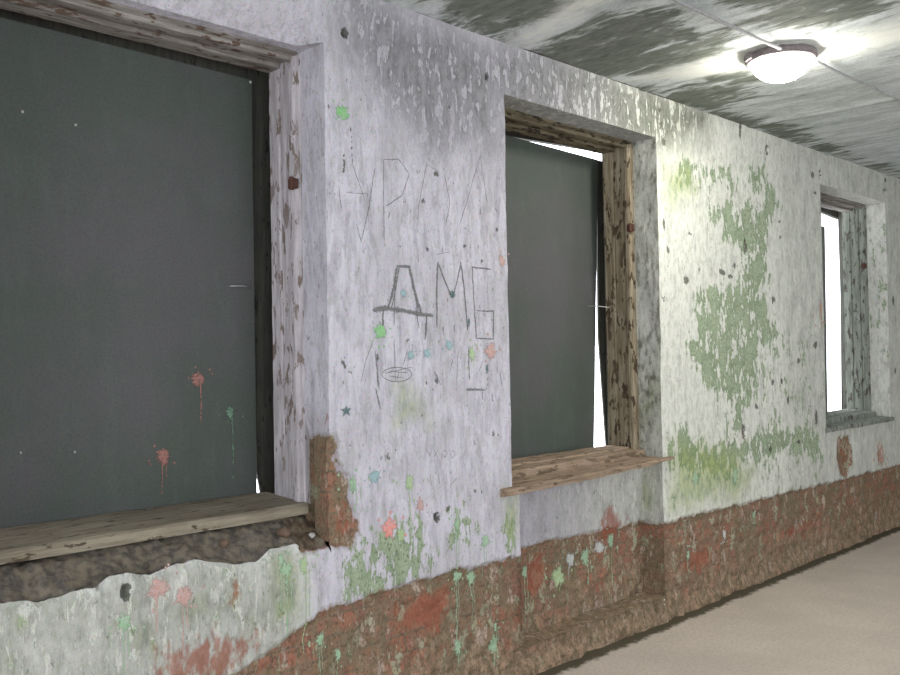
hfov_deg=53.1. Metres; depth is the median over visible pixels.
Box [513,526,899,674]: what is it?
floor
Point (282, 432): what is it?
window
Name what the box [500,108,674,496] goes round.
window
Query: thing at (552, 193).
board
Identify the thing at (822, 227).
board
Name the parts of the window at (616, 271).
frame rail, sill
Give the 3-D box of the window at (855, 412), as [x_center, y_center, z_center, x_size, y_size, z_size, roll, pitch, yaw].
[3.003,-0.225,7.177,1.756,1.992,0.543,0,-1,-45]
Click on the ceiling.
(668, 49)
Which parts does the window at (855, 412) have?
frame rail, sill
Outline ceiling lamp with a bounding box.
[744,43,817,82]
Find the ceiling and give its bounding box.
[381,0,899,178]
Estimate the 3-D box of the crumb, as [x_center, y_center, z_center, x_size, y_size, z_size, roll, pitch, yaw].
[-0.525,0.751,3.416,0.031,0.022,0.027,-2,-1,27]
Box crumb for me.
[308,532,315,537]
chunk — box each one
[219,539,229,547]
[276,528,290,537]
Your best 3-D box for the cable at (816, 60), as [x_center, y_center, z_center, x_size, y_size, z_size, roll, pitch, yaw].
[3.666,-1.357,6.212,5.212,0.017,0.042,0,-1,-44]
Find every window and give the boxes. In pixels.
[0,0,309,564]
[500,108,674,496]
[820,193,894,432]
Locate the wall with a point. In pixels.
(416, 562)
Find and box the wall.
[0,0,899,674]
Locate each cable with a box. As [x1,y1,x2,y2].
[671,0,781,49]
[815,59,899,100]
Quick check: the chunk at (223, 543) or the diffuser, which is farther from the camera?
the diffuser
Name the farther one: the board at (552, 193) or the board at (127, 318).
the board at (552, 193)
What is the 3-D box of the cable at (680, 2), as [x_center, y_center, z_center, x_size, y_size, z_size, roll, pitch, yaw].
[-0.270,-1.355,2.470,5.089,0.016,0.028,0,-1,-44]
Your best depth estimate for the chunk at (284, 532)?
3.30 m
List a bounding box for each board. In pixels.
[0,17,256,527]
[505,135,608,458]
[821,226,827,410]
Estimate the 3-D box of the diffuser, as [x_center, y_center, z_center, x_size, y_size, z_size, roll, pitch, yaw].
[1.609,-1.295,4.373,0.280,0.102,0.280,0,-1,-45]
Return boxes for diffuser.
[751,52,811,82]
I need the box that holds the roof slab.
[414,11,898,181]
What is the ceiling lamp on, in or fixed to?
attached to the ceiling

